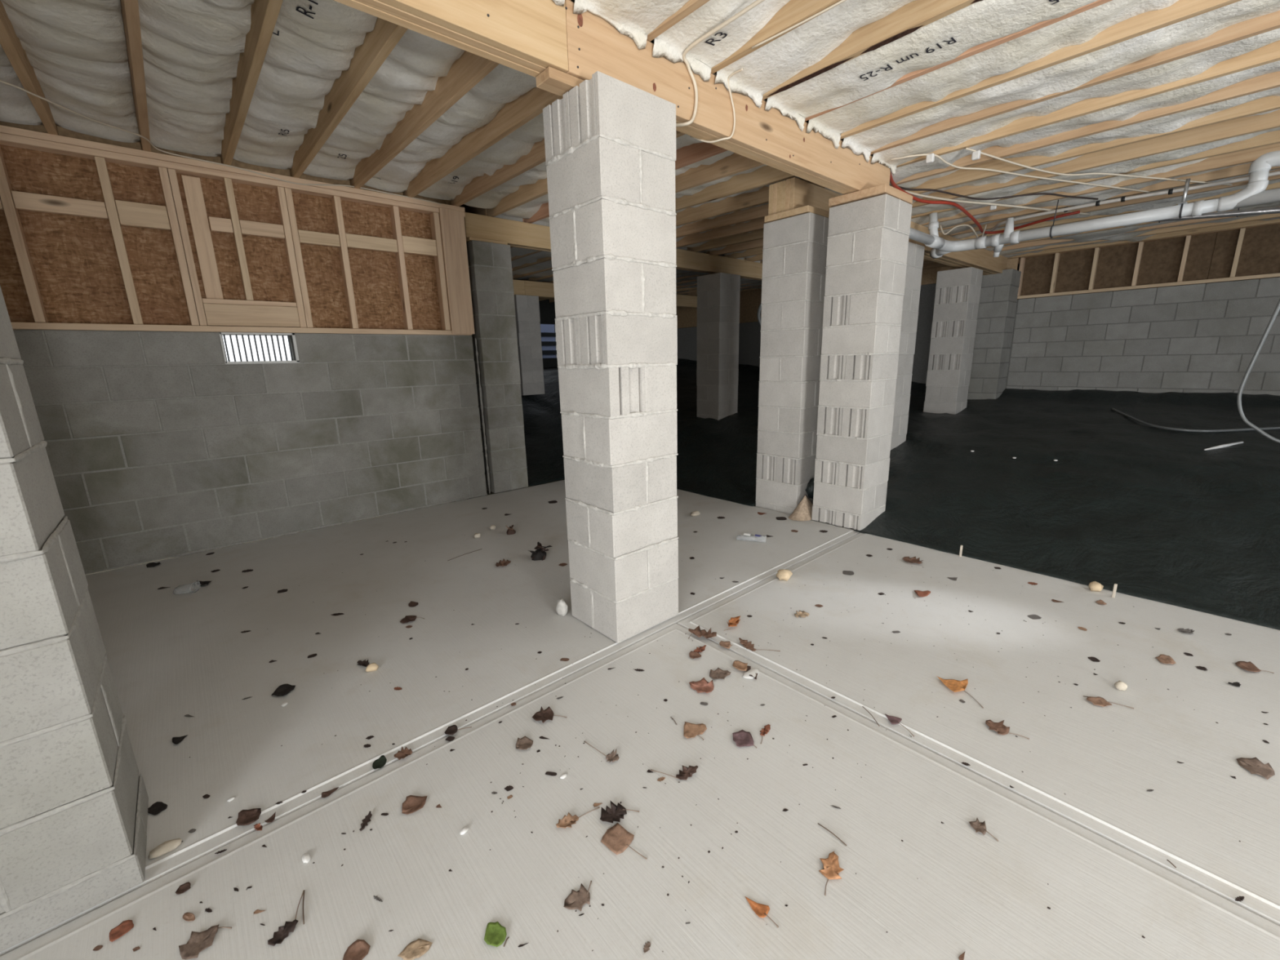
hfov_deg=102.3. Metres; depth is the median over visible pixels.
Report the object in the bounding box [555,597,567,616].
lump
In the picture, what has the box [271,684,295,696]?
leaf
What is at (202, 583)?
leaf
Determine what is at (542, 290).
girder
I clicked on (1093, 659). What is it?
scrap
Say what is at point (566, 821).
leaf
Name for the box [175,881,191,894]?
leaf
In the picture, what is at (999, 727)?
leaf
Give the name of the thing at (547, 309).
wall
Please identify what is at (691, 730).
leaf
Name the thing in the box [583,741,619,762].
leaf
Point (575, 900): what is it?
leaf
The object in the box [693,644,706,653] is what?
leaf
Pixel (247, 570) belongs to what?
scrap
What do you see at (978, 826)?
leaf
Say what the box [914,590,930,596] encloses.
leaf
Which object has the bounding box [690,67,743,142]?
cable
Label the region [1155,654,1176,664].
leaf
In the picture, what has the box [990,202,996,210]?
cable tie
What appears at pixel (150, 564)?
leaf
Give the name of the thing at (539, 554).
clump
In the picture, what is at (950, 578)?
scrap
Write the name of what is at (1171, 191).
pipe
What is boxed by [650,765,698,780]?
leaf
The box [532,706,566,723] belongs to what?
leaf
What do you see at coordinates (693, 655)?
leaf
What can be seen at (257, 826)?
leaf
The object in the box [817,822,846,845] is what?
twig
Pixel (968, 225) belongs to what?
cable
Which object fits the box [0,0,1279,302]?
ceiling
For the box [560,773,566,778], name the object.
chip
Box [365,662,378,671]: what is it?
stone
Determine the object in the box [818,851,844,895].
leaf
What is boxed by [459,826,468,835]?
chip
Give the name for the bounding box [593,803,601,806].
scrap
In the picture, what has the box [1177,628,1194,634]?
leaf
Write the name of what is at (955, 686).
leaf
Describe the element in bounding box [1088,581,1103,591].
stone
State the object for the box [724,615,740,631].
leaf
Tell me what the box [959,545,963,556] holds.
stake
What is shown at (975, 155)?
cable tie
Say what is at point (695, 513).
stone
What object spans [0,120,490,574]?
wall
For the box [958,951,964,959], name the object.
leaf
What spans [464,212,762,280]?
girder
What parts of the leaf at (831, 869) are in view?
stem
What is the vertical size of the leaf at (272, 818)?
0.007 m
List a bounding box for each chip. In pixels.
[226,796,235,801]
[302,853,311,862]
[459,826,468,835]
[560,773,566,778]
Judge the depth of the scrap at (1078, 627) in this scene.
2.35 m
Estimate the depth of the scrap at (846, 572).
3.01 m
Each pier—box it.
[0,286,148,951]
[466,240,528,493]
[514,294,544,395]
[542,71,678,643]
[696,272,740,420]
[755,212,828,514]
[811,193,912,530]
[890,241,924,449]
[923,266,982,413]
[967,268,1021,399]
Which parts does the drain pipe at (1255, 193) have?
hanger rod, hanger rod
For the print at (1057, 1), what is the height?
0.001 m
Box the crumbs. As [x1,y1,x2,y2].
[182,517,1240,951]
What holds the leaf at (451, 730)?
on the floor
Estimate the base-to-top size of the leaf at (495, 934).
0.009 m
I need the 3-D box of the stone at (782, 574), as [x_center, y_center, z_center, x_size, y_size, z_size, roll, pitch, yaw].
[0.822,0.538,2.954,0.098,0.055,0.084,-13,17,-40]
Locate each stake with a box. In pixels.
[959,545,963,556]
[1111,583,1117,597]
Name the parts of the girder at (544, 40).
bearing plate, bearing plate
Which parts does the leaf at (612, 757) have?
stem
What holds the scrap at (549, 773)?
on the floor
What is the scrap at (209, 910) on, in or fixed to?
on the floor
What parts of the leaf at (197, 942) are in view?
stem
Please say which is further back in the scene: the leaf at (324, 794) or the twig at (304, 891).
the leaf at (324, 794)
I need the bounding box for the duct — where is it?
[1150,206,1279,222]
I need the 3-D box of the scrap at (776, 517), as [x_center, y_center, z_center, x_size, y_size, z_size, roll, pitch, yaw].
[1.111,0.302,4.050,0.082,0.001,0.087,-1,13,4]
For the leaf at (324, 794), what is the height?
0.007 m
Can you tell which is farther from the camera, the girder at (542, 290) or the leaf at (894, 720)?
the girder at (542, 290)
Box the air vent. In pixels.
[218,332,299,364]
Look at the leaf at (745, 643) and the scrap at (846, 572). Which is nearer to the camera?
the leaf at (745, 643)
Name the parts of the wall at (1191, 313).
sheathing panel, sill plate, plate, sheathing panel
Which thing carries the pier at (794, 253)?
on the plastic sheet
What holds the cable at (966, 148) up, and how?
attached to the ceiling
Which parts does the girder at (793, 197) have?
bearing plate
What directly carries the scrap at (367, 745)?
on the floor
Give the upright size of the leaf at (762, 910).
0.008 m
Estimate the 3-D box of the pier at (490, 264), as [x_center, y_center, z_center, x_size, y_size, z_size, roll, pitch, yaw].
[-1.437,-1.045,5.030,0.383,2.300,0.408,-13,17,-40]
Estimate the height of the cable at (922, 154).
0.041 m
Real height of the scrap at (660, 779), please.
0.001 m
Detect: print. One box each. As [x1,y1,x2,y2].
[278,128,288,135]
[295,0,318,18]
[705,31,727,45]
[859,37,956,80]
[1048,0,1059,4]
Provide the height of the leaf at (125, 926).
0.006 m
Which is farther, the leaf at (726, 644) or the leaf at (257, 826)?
the leaf at (726, 644)
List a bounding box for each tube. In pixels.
[1111,407,1279,432]
[1236,298,1279,443]
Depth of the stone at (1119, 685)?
1.92 m
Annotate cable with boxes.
[0,80,441,204]
[675,0,764,126]
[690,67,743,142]
[751,0,845,48]
[890,153,1150,192]
[898,186,1098,199]
[904,190,1090,215]
[939,224,986,237]
[964,147,1232,185]
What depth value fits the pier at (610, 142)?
2.14 m
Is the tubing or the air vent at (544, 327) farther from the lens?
the air vent at (544, 327)
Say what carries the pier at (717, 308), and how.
on the plastic sheet
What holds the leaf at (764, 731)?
on the floor
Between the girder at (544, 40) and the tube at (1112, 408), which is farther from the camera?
the tube at (1112, 408)
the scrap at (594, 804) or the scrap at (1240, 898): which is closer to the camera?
the scrap at (1240, 898)
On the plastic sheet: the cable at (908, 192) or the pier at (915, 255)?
the pier at (915, 255)
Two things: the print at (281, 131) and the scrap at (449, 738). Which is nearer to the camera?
the scrap at (449, 738)
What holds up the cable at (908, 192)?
attached to the ceiling
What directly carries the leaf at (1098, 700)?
on the floor
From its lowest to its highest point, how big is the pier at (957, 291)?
1.850 m
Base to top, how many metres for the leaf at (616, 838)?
0.006 m
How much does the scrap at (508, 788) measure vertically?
0.001 m
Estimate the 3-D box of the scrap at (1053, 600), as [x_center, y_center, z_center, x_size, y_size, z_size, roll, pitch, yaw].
[2.111,0.615,2.608,0.035,0.002,0.051,-11,16,-36]
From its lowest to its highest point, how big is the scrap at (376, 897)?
0.001 m
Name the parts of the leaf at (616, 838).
stem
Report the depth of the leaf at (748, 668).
2.09 m
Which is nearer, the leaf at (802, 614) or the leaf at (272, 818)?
the leaf at (272, 818)
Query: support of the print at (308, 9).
attached to the ceiling
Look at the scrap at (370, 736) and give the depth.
1.77 m
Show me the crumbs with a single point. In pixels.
(708, 851)
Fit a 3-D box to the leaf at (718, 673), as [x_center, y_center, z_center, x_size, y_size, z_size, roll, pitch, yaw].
[0.315,0.778,2.063,0.082,0.014,0.083,6,15,29]
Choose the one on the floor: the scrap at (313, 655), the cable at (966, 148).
the scrap at (313, 655)
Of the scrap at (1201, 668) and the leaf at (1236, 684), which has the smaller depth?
the leaf at (1236, 684)
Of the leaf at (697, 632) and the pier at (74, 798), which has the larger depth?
the leaf at (697, 632)
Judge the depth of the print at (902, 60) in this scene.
2.24 m
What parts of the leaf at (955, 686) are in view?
stem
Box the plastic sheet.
[521,358,1279,629]
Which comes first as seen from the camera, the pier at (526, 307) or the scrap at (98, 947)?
the scrap at (98, 947)
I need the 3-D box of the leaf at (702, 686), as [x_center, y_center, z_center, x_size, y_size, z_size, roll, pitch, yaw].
[0.245,0.796,1.995,0.099,0.014,0.094,-13,17,-40]
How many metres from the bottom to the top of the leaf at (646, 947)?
0.006 m
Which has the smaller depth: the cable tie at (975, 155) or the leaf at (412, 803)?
the leaf at (412, 803)
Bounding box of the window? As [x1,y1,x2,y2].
[540,328,557,357]
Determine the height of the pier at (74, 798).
2.254 m
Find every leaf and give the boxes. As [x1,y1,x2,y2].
[109,920,133,942]
[146,561,160,567]
[147,801,167,815]
[172,734,187,744]
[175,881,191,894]
[178,924,231,959]
[182,912,195,921]
[199,580,212,586]
[235,808,261,825]
[253,822,262,831]
[264,811,275,822]
[267,889,304,946]
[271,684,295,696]
[321,786,338,797]
[342,939,370,959]
[356,659,369,666]
[359,811,372,831]
[372,755,386,768]
[394,746,412,759]
[397,938,432,959]
[400,615,423,623]
[401,795,426,814]
[408,600,418,606]
[444,724,471,735]
[484,921,506,946]
[495,559,511,566]
[515,736,533,750]
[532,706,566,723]
[555,806,599,828]
[563,880,591,911]
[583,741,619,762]
[600,800,639,823]
[600,822,647,859]
[643,941,650,953]
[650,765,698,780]
[683,721,706,740]
[688,625,716,639]
[688,651,701,658]
[688,677,714,693]
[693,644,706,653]
[709,667,730,679]
[719,640,732,648]
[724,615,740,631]
[732,729,756,748]
[733,660,747,671]
[738,637,780,651]
[745,896,778,927]
[746,665,757,679]
[760,724,770,743]
[794,610,808,617]
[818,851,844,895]
[884,713,914,737]
[902,556,923,564]
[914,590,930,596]
[936,675,983,708]
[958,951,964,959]
[968,817,998,841]
[985,720,1029,739]
[1086,696,1133,708]
[1095,600,1106,604]
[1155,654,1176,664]
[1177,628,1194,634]
[1227,681,1240,686]
[1235,661,1274,673]
[1236,757,1275,779]
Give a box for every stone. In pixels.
[148,838,182,859]
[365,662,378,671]
[473,533,480,537]
[488,524,495,529]
[690,511,700,516]
[775,568,792,581]
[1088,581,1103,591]
[1114,680,1127,690]
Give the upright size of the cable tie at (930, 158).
0.050 m
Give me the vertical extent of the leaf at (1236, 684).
0.006 m
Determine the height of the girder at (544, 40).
0.278 m
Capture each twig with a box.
[302,891,304,924]
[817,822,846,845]
[862,706,879,726]
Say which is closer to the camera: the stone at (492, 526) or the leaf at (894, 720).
the leaf at (894, 720)
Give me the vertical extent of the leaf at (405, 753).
0.017 m
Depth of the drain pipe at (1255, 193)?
4.13 m
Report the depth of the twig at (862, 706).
1.82 m
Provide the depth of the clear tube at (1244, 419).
3.38 m
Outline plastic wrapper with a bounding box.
[736,533,766,542]
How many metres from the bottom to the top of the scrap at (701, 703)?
0.001 m
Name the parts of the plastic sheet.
plastic strip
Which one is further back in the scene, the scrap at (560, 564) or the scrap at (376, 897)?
the scrap at (560, 564)
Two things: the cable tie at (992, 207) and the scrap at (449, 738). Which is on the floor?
the scrap at (449, 738)
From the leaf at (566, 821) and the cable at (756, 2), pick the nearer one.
the leaf at (566, 821)
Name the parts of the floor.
panel, panel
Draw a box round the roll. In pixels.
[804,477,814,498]
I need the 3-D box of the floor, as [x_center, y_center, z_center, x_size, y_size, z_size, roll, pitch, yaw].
[0.161,0.981,1.497,5.257,0.117,7.587,-13,17,-40]
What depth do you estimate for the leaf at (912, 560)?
3.16 m
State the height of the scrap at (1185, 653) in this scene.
0.001 m
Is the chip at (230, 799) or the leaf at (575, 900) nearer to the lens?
the leaf at (575, 900)
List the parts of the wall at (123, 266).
sheathing panel, sheathing panel, plate, plate, sill plate, header sill, sheathing panel, sheathing panel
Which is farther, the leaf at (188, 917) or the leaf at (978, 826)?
the leaf at (978, 826)
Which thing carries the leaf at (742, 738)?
on the floor
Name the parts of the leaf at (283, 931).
stem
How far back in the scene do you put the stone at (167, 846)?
1.36 m
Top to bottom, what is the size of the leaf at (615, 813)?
0.017 m
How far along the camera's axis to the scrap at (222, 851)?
1.36 m
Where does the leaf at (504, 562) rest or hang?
on the floor
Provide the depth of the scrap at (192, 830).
1.43 m
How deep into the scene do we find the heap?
4.03 m
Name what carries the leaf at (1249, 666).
on the floor
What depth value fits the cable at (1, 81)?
3.22 m
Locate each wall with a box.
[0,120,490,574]
[538,299,557,368]
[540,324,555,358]
[675,222,1279,395]
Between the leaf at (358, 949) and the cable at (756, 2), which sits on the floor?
the leaf at (358, 949)
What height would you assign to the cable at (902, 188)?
0.042 m
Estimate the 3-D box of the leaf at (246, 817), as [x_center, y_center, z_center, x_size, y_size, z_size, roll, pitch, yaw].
[-1.106,0.954,1.459,0.057,0.013,0.064,-8,15,-25]
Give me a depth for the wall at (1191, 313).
6.49 m
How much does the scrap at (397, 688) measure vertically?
0.001 m
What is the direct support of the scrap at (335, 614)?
on the floor
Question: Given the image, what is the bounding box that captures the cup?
[172,580,199,594]
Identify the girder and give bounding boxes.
[333,0,912,207]
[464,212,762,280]
[512,279,697,308]
[764,177,1007,275]
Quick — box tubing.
[889,171,1079,234]
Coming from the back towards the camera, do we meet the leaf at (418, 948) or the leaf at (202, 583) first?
the leaf at (202, 583)
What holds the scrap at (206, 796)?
on the floor
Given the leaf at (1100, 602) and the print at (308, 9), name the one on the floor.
the leaf at (1100, 602)
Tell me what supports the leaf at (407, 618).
on the floor
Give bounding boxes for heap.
[788,495,813,520]
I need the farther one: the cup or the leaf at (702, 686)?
the cup
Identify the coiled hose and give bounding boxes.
[756,302,761,325]
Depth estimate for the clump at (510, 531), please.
3.83 m
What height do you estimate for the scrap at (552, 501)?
0.001 m
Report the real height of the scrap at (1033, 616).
0.001 m
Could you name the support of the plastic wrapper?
on the floor
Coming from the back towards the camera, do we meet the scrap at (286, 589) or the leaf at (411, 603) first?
the scrap at (286, 589)
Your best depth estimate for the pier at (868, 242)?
3.58 m
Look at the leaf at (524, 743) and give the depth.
1.72 m
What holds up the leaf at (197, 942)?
on the floor
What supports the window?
in the wall at (547, 309)
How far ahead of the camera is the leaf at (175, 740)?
1.78 m
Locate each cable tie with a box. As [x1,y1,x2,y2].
[925,152,934,163]
[971,149,981,160]
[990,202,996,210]
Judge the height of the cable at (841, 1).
0.008 m
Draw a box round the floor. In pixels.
[0,480,1279,959]
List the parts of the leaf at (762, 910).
stem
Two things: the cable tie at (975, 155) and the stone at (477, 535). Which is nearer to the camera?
the cable tie at (975, 155)
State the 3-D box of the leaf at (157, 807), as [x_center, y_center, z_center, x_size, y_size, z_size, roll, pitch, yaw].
[-1.402,0.954,1.499,0.059,0.007,0.036,4,14,20]
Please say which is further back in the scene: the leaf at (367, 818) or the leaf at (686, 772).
the leaf at (686, 772)
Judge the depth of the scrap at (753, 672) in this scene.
2.06 m
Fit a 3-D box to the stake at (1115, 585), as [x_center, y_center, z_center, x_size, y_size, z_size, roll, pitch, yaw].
[2.427,0.567,2.637,0.012,0.075,0.012,-13,17,-40]
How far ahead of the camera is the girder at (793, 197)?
3.94 m
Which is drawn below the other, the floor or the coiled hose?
the floor
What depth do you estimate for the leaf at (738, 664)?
2.12 m
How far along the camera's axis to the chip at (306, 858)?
1.33 m
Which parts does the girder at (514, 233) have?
bearing plate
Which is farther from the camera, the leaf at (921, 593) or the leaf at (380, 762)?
the leaf at (921, 593)
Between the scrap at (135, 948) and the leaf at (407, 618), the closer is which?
the scrap at (135, 948)
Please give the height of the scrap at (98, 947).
0.001 m
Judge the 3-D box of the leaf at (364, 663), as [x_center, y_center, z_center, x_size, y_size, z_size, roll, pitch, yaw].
[-1.179,0.782,2.197,0.044,0.015,0.074,-13,17,-40]
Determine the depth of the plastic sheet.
4.05 m
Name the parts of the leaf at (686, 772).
stem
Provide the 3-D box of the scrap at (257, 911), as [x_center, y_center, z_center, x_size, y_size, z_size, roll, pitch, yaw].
[-0.892,1.012,1.210,0.028,0.002,0.010,-3,13,-7]
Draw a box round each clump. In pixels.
[506,524,515,534]
[528,542,552,560]
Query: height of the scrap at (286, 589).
0.001 m
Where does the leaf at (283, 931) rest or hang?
on the floor
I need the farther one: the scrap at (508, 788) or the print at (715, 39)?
the print at (715, 39)
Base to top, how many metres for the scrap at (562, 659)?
0.001 m
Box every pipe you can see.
[908,150,1279,258]
[978,170,1279,236]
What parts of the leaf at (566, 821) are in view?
stem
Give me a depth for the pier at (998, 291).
7.30 m
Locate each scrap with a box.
[93,945,102,951]
[132,946,140,951]
[188,828,195,832]
[202,794,209,798]
[204,907,212,912]
[214,848,226,853]
[242,568,253,572]
[253,909,265,914]
[276,588,288,593]
[307,653,316,657]
[331,613,343,615]
[363,743,370,747]
[365,735,373,739]
[373,895,382,902]
[393,686,401,690]
[445,736,454,741]
[504,785,513,791]
[545,771,556,775]
[548,500,557,503]
[558,563,567,566]
[560,657,568,661]
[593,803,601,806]
[657,777,665,781]
[700,702,707,705]
[742,667,759,678]
[775,516,786,519]
[842,570,853,575]
[947,577,957,580]
[1027,614,1041,618]
[1051,599,1063,602]
[1077,626,1086,631]
[1088,657,1100,662]
[1183,652,1193,656]
[1195,666,1206,671]
[1235,896,1244,901]
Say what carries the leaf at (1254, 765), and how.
on the floor
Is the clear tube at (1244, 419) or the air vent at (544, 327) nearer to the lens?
the clear tube at (1244, 419)

